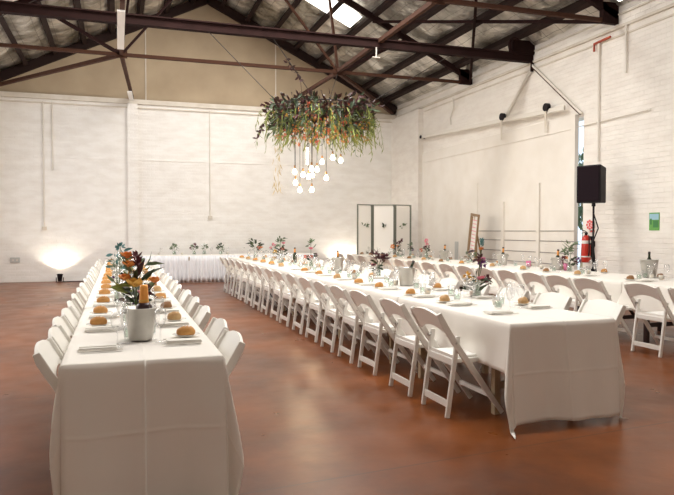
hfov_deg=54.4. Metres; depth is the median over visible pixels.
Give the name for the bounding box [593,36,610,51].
pipe
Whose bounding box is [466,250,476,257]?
flower bouquet
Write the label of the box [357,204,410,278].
folding screen
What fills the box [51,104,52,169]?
conduit
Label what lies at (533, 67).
brace
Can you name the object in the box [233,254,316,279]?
table skirt
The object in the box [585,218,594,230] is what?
sign
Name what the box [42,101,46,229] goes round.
conduit
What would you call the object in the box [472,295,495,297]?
folded napkin
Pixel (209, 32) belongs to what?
wire
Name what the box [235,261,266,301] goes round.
folding chair
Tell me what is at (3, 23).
purlin
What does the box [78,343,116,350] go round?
folded napkin
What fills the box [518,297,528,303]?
bread roll
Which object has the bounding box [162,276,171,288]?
folding chair
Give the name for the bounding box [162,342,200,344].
knife
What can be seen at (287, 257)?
folding chair
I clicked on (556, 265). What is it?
ice bucket
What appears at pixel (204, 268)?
table skirt
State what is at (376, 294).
tablecloth
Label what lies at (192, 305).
folding chair
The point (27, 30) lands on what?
ceiling
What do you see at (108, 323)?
plate
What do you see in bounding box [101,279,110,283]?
bread roll
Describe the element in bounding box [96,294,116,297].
folded napkin
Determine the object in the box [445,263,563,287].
tablecloth
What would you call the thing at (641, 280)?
folded napkin
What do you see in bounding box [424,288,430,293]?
tealight holder
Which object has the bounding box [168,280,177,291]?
folding chair
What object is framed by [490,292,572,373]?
folding chair
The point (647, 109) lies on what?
cable
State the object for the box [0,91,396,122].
trim
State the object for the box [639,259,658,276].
ice bucket
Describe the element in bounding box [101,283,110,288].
bread roll
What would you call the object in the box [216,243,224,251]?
flower bouquet
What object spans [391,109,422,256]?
wall
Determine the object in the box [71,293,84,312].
folding chair
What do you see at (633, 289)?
folding chair
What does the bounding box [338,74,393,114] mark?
brace
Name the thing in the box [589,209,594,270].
speaker stand
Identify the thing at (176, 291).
folding chair
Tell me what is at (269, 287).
folding chair
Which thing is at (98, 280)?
tablecloth
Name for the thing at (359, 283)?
folded napkin
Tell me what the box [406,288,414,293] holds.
bread roll
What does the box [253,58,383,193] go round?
chandelier
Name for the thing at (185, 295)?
folding chair
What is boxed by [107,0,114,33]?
purlin
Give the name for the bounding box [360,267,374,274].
folding chair
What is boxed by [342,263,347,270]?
folding chair
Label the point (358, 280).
bread roll
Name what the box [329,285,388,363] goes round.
folding chair
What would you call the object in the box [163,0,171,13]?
purlin
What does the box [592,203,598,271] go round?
cable
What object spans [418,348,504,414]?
trestle table
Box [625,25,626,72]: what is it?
conduit
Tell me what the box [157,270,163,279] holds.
folding chair
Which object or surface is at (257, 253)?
tablecloth
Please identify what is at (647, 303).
tablecloth
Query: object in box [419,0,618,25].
roof truss
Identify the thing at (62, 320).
folding chair
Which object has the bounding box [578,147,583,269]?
shrub
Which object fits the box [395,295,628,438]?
tablecloth
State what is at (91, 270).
folding chair
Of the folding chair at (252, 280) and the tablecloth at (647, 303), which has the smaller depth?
the tablecloth at (647, 303)
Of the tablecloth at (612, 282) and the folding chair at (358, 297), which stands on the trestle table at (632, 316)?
the tablecloth at (612, 282)
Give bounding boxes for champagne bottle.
[136,285,151,308]
[293,247,296,262]
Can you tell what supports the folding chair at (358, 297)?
on the floor
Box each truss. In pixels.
[0,0,396,113]
[0,0,472,84]
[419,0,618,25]
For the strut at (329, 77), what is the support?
attached to the roof truss at (463, 74)
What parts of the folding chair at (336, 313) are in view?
backrest, leg, leg, leg, seat frame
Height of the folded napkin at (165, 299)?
0.017 m
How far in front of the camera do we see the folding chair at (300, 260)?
14.75 m
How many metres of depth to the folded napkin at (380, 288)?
7.29 m
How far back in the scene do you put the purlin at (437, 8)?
15.50 m
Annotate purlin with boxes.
[0,15,28,65]
[37,1,57,54]
[73,0,86,43]
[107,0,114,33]
[136,0,144,14]
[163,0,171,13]
[220,0,226,7]
[245,0,261,21]
[274,0,301,27]
[293,0,343,50]
[316,0,396,63]
[345,4,449,70]
[362,0,523,89]
[375,56,448,99]
[383,0,602,102]
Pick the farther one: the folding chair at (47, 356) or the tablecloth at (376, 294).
the tablecloth at (376, 294)
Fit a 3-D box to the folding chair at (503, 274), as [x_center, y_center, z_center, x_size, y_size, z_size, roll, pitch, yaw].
[2.821,0.742,10.056,0.578,0.815,0.500,0,2,-17]
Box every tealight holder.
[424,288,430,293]
[470,289,478,294]
[492,298,499,304]
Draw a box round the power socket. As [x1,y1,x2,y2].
[10,257,19,262]
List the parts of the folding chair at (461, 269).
backrest, leg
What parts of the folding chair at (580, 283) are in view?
leg, backrest, leg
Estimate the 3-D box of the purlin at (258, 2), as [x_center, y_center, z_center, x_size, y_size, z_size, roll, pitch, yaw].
[1.212,-6.539,8.018,0.182,0.205,24.750,0,2,-18]
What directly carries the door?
in the wall at (636, 151)
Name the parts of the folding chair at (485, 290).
backrest, leg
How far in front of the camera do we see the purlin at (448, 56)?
13.82 m
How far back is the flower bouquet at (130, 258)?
9.13 m
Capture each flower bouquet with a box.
[105,242,135,302]
[110,250,163,305]
[119,250,133,269]
[169,243,178,253]
[189,243,198,254]
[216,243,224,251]
[246,238,263,255]
[273,236,287,260]
[304,238,318,265]
[367,249,390,275]
[391,239,402,254]
[407,242,412,255]
[420,238,430,258]
[462,238,492,294]
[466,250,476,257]
[559,240,580,269]
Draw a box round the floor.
[0,281,673,494]
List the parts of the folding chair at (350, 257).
backrest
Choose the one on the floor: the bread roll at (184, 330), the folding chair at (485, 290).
the folding chair at (485, 290)
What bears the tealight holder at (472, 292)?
on the tablecloth at (557, 364)
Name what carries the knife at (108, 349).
on the tablecloth at (149, 417)
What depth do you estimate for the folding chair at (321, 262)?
13.43 m
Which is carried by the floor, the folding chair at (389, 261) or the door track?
the folding chair at (389, 261)
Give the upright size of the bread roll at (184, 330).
0.055 m
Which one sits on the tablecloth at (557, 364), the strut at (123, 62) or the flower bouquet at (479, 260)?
the flower bouquet at (479, 260)
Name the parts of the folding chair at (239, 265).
leg, leg, leg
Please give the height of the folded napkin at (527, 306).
0.017 m
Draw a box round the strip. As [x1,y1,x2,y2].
[117,9,124,49]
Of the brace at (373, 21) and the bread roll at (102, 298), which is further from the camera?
the brace at (373, 21)
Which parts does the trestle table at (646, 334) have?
leg, leg rail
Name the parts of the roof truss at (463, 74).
gusset plate, post, post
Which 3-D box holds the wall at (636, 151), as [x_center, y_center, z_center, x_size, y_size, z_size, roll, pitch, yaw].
[6.004,-1.666,9.609,0.300,5.648,25.100,0,2,-18]
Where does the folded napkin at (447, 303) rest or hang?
on the tablecloth at (557, 364)
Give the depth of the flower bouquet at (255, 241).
15.58 m
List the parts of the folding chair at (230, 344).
leg, backrest, leg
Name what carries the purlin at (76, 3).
attached to the roof truss at (463, 74)
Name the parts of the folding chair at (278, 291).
backrest, leg, leg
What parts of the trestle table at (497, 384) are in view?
leg, leg, leg, leg rail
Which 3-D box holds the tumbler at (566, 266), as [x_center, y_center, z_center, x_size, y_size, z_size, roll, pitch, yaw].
[3.765,0.319,10.777,0.095,0.117,0.094,0,2,-18]
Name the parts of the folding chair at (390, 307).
backrest, leg, rail, leg, leg, seat frame, leg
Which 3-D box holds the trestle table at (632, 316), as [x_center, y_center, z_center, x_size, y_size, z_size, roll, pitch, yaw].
[3.824,0.783,9.839,1.118,0.740,2.392,0,2,-18]
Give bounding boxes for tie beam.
[0,0,534,63]
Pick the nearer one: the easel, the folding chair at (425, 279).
the folding chair at (425, 279)
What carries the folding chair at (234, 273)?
on the floor
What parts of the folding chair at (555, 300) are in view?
leg, backrest, leg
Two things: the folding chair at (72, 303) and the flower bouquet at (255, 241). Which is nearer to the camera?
the folding chair at (72, 303)
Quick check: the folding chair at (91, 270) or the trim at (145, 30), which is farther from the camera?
the trim at (145, 30)
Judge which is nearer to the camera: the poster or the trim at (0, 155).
the poster
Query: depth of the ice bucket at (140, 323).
3.86 m
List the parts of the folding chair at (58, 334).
leg, leg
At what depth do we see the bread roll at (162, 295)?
6.19 m
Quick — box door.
[422,114,578,269]
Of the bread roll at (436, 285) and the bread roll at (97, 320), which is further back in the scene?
the bread roll at (436, 285)
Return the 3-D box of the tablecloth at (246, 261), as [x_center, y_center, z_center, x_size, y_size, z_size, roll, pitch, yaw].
[-1.811,0.522,15.174,0.998,0.496,3.222,0,2,-18]
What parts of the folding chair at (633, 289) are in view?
leg, leg, backrest, rail, seat frame, leg, leg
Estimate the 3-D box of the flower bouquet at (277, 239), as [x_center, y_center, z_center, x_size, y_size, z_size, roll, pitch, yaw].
[-1.151,0.031,13.552,0.319,0.554,0.321,1,2,21]
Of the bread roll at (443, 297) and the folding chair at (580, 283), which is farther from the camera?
the folding chair at (580, 283)
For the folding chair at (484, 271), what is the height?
0.815 m
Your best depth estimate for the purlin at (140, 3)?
17.34 m
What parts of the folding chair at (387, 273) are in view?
backrest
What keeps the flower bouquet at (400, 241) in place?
on the tablecloth at (392, 258)
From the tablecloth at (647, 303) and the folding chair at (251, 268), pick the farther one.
the folding chair at (251, 268)
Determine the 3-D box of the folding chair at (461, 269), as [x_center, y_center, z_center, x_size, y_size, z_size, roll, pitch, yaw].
[2.417,0.712,11.268,0.578,0.815,0.500,-1,2,-20]
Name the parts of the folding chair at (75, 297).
leg, leg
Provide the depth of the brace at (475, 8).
14.42 m
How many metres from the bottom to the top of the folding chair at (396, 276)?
0.815 m
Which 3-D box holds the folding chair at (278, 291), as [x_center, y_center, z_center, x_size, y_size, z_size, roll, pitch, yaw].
[-0.840,0.731,10.487,0.578,0.815,0.500,0,2,-19]
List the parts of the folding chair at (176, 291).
leg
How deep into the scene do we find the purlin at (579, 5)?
14.64 m
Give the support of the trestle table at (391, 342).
on the floor
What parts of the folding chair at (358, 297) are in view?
backrest, leg, rail, leg, leg, seat frame, leg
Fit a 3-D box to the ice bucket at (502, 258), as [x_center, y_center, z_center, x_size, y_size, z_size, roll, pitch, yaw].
[3.169,0.226,12.559,0.212,0.212,0.212,1,2,27]
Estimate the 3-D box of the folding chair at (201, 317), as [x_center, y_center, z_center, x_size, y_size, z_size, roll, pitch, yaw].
[-1.283,0.867,5.084,0.578,0.815,0.500,0,2,-18]
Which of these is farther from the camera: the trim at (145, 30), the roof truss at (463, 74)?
the trim at (145, 30)
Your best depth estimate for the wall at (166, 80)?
19.27 m
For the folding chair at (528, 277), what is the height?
0.815 m
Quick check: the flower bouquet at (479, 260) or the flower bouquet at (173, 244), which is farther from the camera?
the flower bouquet at (173, 244)
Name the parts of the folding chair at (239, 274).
leg, leg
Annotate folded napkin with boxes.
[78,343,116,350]
[85,325,116,331]
[89,313,117,317]
[93,303,116,306]
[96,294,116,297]
[149,299,171,302]
[156,309,178,312]
[158,321,188,325]
[166,337,201,343]
[336,278,352,279]
[359,283,375,284]
[378,287,397,289]
[412,294,434,297]
[432,288,452,290]
[446,302,471,305]
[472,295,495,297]
[484,310,512,313]
[523,305,549,307]
[580,274,596,275]
[636,279,653,281]
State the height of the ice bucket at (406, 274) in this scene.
0.216 m
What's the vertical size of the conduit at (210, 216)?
3.190 m
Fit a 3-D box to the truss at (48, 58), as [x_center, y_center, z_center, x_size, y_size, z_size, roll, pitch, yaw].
[-3.800,-5.830,19.296,12.164,3.129,0.100,0,2,-18]
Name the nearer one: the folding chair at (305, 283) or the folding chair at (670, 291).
the folding chair at (670, 291)
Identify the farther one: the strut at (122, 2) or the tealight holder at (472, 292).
the strut at (122, 2)
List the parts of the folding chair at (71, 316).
leg, leg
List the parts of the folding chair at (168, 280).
leg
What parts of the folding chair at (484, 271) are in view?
backrest, leg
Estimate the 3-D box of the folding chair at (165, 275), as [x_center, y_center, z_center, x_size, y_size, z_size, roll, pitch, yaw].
[-2.644,0.764,9.167,0.578,0.815,0.500,0,2,-17]
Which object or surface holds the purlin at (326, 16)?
attached to the roof truss at (463, 74)
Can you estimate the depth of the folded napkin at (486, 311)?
5.17 m
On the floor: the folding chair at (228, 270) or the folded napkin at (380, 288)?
the folding chair at (228, 270)
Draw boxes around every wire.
[209,32,273,98]
[273,39,313,97]
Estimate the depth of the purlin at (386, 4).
16.59 m
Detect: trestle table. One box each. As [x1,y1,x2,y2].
[292,299,329,330]
[338,317,394,363]
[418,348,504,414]
[577,306,661,330]
[643,320,673,342]
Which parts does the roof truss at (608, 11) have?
gusset plate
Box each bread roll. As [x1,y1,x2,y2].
[90,316,106,324]
[93,306,107,312]
[97,296,109,301]
[99,289,110,293]
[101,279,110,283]
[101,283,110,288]
[152,286,161,290]
[154,292,165,298]
[160,301,171,307]
[167,311,180,319]
[176,325,194,334]
[354,278,362,282]
[375,282,382,286]
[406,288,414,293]
[432,283,441,287]
[439,295,449,300]
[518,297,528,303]
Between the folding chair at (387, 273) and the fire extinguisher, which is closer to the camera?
the folding chair at (387, 273)
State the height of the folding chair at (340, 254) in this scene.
0.815 m
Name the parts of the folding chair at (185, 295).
backrest, leg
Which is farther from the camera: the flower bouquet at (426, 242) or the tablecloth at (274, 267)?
the flower bouquet at (426, 242)
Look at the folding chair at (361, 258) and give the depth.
15.89 m
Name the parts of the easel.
leg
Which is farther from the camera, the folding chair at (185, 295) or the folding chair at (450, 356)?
the folding chair at (185, 295)
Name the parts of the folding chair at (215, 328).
leg, leg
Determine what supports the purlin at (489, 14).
attached to the wall
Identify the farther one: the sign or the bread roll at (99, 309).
the sign
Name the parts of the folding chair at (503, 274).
leg, backrest, leg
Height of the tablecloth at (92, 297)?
0.340 m
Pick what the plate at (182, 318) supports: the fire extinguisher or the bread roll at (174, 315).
the bread roll at (174, 315)
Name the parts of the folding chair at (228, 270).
leg, leg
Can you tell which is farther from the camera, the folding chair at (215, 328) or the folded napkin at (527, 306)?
the folded napkin at (527, 306)
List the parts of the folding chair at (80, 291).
leg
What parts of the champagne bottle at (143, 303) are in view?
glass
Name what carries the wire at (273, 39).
hanging from the tie beam
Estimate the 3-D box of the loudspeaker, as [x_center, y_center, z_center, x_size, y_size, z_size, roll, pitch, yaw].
[4.571,-1.100,11.718,0.335,0.730,0.461,-1,2,-38]
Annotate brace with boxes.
[0,56,115,85]
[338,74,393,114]
[372,20,598,23]
[469,0,477,82]
[506,62,582,116]
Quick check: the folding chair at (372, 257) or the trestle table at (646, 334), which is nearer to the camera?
the trestle table at (646, 334)
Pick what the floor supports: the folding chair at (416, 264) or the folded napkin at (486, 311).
the folding chair at (416, 264)
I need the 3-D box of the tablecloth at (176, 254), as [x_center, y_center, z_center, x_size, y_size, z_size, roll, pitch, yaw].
[-4.125,0.240,18.085,2.384,0.079,0.751,0,2,-18]
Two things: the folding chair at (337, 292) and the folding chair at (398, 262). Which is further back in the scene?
the folding chair at (398, 262)
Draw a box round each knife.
[79,349,122,351]
[86,330,121,331]
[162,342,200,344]
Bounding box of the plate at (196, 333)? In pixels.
[172,332,199,336]
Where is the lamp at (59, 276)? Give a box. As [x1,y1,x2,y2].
[57,274,62,280]
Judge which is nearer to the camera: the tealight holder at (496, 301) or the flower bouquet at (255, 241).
the tealight holder at (496, 301)
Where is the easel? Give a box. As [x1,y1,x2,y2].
[464,216,480,260]
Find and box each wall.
[0,0,394,114]
[0,96,392,282]
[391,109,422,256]
[395,0,673,277]
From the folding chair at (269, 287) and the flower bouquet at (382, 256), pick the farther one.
the folding chair at (269, 287)
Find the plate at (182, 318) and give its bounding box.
[163,317,185,321]
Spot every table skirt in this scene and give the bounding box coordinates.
[140,255,232,282]
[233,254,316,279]
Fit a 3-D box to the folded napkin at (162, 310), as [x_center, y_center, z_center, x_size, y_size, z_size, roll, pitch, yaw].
[-1.376,0.507,5.274,0.200,0.017,0.110,-1,2,-20]
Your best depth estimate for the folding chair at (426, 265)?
12.47 m
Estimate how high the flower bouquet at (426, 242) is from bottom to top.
0.476 m
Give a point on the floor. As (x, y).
(311, 421)
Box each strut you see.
[119,0,124,54]
[120,58,133,100]
[285,73,336,104]
[337,0,441,72]
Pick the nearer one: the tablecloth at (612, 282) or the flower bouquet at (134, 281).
the flower bouquet at (134, 281)
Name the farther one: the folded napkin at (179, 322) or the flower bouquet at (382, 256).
the flower bouquet at (382, 256)
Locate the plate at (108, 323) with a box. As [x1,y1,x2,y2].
[86,322,110,325]
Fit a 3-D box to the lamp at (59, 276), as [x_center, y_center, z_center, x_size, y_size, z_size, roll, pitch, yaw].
[-7.601,0.822,17.997,0.156,0.212,0.163,0,2,-18]
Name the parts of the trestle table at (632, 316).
leg rail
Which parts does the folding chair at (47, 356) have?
leg, backrest, leg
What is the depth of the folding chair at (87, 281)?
8.12 m
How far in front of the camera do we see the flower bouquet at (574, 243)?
10.59 m
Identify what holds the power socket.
attached to the wall at (86, 200)
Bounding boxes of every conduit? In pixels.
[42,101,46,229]
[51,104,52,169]
[208,112,211,218]
[597,43,600,161]
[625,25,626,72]
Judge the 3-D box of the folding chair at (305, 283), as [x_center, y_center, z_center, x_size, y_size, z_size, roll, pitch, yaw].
[-0.173,0.781,8.493,0.578,0.815,0.500,-1,2,-20]
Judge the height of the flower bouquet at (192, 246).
0.332 m
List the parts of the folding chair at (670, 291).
backrest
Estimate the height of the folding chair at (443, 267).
0.815 m
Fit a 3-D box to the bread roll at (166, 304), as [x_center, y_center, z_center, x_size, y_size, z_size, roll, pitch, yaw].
[-1.425,0.473,5.476,0.098,0.054,0.086,-1,2,-41]
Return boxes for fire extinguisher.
[581,230,591,262]
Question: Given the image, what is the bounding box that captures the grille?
[577,166,598,200]
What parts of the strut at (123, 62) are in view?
painted strip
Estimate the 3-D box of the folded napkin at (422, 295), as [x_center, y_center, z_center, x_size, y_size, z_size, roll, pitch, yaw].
[0.849,0.477,6.470,0.200,0.017,0.110,0,2,-16]
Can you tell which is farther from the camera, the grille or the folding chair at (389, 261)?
the folding chair at (389, 261)
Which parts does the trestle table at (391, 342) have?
leg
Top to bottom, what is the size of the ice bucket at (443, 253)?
0.212 m
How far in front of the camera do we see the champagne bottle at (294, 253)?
13.40 m
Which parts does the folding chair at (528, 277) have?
leg, leg, backrest, leg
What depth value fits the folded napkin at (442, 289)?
7.14 m
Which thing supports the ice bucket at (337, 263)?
on the tablecloth at (297, 273)
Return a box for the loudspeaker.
[577,164,605,205]
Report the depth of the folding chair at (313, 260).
14.00 m
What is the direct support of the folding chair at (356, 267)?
on the floor
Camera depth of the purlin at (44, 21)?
15.97 m
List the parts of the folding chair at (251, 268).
backrest, leg, leg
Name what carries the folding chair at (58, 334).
on the floor
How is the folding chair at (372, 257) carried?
on the floor
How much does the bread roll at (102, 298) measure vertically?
0.055 m
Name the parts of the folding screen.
screen panel, panel frame, screen panel, panel frame, screen panel, panel frame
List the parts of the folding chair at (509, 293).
leg, backrest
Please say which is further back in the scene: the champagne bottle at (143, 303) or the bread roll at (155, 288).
the bread roll at (155, 288)
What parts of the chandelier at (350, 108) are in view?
lamp cord, tube bulb, lamp cord, lamp cord, lamp cord, ring frame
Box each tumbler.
[526,261,530,266]
[563,263,568,270]
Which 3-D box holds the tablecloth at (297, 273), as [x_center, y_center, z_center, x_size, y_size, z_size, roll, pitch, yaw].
[-0.108,0.576,10.071,0.995,0.347,2.462,0,2,-18]
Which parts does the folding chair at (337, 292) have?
backrest, leg, rail, leg, leg, seat frame, leg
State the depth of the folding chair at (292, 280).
9.03 m
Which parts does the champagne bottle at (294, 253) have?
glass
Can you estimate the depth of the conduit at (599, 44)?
12.28 m
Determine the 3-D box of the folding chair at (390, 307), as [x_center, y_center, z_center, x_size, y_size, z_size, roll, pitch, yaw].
[0.715,0.850,5.776,0.578,0.815,0.500,0,2,-18]
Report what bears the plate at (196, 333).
on the tablecloth at (149, 417)
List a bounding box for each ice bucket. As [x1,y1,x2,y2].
[119,306,160,340]
[330,257,345,270]
[396,267,416,285]
[439,250,449,259]
[496,254,508,264]
[550,257,563,269]
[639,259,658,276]
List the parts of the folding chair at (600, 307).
leg, backrest, leg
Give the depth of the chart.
15.43 m
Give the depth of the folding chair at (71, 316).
5.00 m
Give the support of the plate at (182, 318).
on the tablecloth at (149, 417)
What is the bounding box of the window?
[306,0,361,26]
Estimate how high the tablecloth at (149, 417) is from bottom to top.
0.743 m
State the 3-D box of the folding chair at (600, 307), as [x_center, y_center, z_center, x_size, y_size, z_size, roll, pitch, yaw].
[2.035,0.856,5.536,0.578,0.815,0.500,0,2,-18]
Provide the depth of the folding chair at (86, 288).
7.52 m
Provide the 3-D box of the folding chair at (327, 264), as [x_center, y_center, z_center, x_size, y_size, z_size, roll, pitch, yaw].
[-0.363,0.674,12.737,0.578,0.815,0.500,-1,2,-19]
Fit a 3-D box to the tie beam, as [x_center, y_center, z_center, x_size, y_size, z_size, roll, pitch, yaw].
[-1.470,-4.112,12.356,12.080,0.700,0.220,0,2,-18]
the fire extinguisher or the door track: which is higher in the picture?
the door track
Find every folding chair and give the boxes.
[33,337,63,392]
[47,325,70,354]
[52,315,73,337]
[60,307,79,330]
[67,300,81,318]
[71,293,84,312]
[76,287,88,304]
[79,282,90,295]
[83,278,92,290]
[86,275,95,286]
[90,269,97,278]
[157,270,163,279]
[160,273,168,282]
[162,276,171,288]
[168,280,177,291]
[171,284,181,298]
[177,289,191,308]
[184,296,199,317]
[192,305,210,330]
[204,317,228,344]
[215,329,244,376]
[219,257,245,292]
[225,258,251,295]
[230,259,258,298]
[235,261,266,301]
[241,262,271,305]
[247,264,280,309]
[255,266,291,314]
[264,268,304,320]
[273,270,316,326]
[283,255,290,260]
[286,274,332,333]
[297,257,305,262]
[298,277,350,341]
[307,258,315,264]
[313,281,369,352]
[314,260,324,265]
[323,261,332,267]
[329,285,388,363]
[336,253,349,270]
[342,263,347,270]
[347,254,362,273]
[347,264,361,272]
[349,290,417,375]
[357,255,375,273]
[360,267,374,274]
[369,256,394,274]
[376,269,392,278]
[379,298,460,396]
[381,259,397,277]
[392,272,398,279]
[393,259,406,266]
[406,260,438,285]
[410,306,503,417]
[413,274,433,285]
[421,262,442,283]
[437,278,459,289]
[438,264,464,290]
[457,265,496,295]
[462,282,490,295]
[475,267,503,295]
[479,287,528,369]
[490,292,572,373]
[497,270,541,300]
[521,272,551,302]
[545,275,589,311]
[573,278,631,339]
[577,299,625,326]
[624,283,673,357]
[667,287,673,303]
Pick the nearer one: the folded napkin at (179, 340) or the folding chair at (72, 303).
the folded napkin at (179, 340)
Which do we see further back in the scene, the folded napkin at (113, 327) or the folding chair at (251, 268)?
the folding chair at (251, 268)
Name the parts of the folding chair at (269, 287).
backrest, leg, leg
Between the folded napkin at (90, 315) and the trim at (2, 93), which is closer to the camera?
the folded napkin at (90, 315)
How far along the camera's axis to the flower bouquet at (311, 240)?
11.65 m
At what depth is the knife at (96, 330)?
4.23 m
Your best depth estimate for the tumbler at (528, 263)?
11.68 m
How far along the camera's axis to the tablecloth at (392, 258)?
16.90 m
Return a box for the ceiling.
[0,0,632,105]
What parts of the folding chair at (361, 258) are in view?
backrest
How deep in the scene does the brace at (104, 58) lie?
15.38 m
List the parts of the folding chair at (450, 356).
leg, backrest, leg, rail, leg, seat frame, leg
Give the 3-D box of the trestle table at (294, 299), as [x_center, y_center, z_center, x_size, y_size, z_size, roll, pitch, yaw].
[-0.118,0.776,10.104,0.888,0.740,2.392,0,2,-18]
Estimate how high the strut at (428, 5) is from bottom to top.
0.080 m
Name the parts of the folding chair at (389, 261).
leg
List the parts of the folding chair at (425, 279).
backrest, leg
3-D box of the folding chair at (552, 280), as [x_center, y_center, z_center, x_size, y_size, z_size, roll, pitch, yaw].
[3.200,0.771,8.891,0.578,0.815,0.500,0,2,-18]
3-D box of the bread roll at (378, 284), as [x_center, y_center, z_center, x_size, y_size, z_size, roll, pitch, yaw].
[0.482,0.422,7.504,0.114,0.055,0.074,-1,2,-37]
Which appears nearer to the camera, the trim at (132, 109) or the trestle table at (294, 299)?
the trestle table at (294, 299)
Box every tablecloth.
[49,305,243,494]
[84,284,181,308]
[95,273,161,284]
[99,265,150,273]
[142,254,230,255]
[228,257,290,273]
[231,253,312,254]
[251,262,330,285]
[281,269,370,301]
[323,278,468,332]
[346,254,426,270]
[395,258,488,278]
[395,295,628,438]
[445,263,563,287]
[513,269,673,302]
[617,280,673,311]
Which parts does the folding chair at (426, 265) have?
backrest, leg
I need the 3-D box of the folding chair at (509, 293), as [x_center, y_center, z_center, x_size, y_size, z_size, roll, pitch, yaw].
[1.623,0.823,6.842,0.578,0.815,0.500,0,2,-18]
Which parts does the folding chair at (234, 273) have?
leg, leg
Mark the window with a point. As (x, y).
(345, 15)
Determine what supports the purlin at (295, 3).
attached to the roof truss at (463, 74)
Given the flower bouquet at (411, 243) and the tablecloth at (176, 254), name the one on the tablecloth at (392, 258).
the flower bouquet at (411, 243)
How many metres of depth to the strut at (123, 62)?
16.35 m
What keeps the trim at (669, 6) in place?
attached to the wall at (636, 151)
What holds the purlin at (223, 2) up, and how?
attached to the roof truss at (463, 74)
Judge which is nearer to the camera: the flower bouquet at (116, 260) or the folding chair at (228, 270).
the flower bouquet at (116, 260)
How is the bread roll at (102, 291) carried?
on the plate
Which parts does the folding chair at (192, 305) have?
leg, backrest, leg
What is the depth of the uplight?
17.93 m
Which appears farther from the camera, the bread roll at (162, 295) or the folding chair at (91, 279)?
the folding chair at (91, 279)
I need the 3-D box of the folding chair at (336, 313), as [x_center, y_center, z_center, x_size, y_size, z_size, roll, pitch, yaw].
[0.045,0.799,7.785,0.578,0.815,0.500,0,2,-17]
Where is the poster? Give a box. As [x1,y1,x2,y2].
[649,212,659,229]
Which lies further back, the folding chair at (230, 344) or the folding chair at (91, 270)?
the folding chair at (91, 270)
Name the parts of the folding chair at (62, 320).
leg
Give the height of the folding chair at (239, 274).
0.815 m
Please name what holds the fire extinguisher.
attached to the wall at (636, 151)
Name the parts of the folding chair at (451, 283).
backrest, leg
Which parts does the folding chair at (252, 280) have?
leg, leg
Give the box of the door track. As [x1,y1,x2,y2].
[419,103,564,139]
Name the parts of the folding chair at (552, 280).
leg, backrest, leg, leg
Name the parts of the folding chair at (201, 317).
leg, backrest, leg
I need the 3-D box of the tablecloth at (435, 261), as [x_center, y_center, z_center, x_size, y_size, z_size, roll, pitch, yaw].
[2.313,0.471,14.357,1.236,0.359,2.466,0,2,-18]
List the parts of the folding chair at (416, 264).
backrest, leg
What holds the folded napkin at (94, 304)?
on the tablecloth at (92, 297)
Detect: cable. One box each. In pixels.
[577,109,650,126]
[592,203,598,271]
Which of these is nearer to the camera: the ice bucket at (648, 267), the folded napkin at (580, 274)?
the ice bucket at (648, 267)
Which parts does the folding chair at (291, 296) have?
backrest, leg, leg, leg, seat frame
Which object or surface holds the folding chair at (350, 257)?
on the floor
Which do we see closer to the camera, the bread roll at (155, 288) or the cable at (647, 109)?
the bread roll at (155, 288)
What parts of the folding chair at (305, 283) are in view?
backrest, leg, leg, leg, seat frame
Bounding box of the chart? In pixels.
[467,213,479,256]
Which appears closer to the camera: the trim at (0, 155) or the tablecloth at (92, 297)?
the tablecloth at (92, 297)
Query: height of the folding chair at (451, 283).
0.815 m
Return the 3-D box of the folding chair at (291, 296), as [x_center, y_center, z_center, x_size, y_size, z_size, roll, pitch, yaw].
[-0.635,0.747,9.855,0.578,0.815,0.500,-1,2,-20]
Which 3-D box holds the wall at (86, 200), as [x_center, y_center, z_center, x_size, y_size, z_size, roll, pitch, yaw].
[-3.859,-1.643,19.577,12.700,5.100,0.250,0,2,-18]
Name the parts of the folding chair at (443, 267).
backrest, leg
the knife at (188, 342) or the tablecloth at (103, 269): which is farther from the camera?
the tablecloth at (103, 269)
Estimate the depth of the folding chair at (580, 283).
8.20 m
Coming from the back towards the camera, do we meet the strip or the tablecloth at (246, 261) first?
the tablecloth at (246, 261)
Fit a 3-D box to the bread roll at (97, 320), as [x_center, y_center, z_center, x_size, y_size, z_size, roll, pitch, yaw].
[-1.633,0.498,4.492,0.114,0.055,0.074,0,1,-9]
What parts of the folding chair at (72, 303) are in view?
leg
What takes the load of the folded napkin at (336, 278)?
on the tablecloth at (376, 294)
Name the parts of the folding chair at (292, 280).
backrest, leg, leg, leg, seat frame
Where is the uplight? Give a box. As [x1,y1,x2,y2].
[56,274,63,281]
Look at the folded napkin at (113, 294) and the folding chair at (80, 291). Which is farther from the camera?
the folding chair at (80, 291)
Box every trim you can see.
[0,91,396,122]
[0,155,391,168]
[127,103,138,259]
[145,30,378,113]
[396,0,673,117]
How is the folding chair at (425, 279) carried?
on the floor

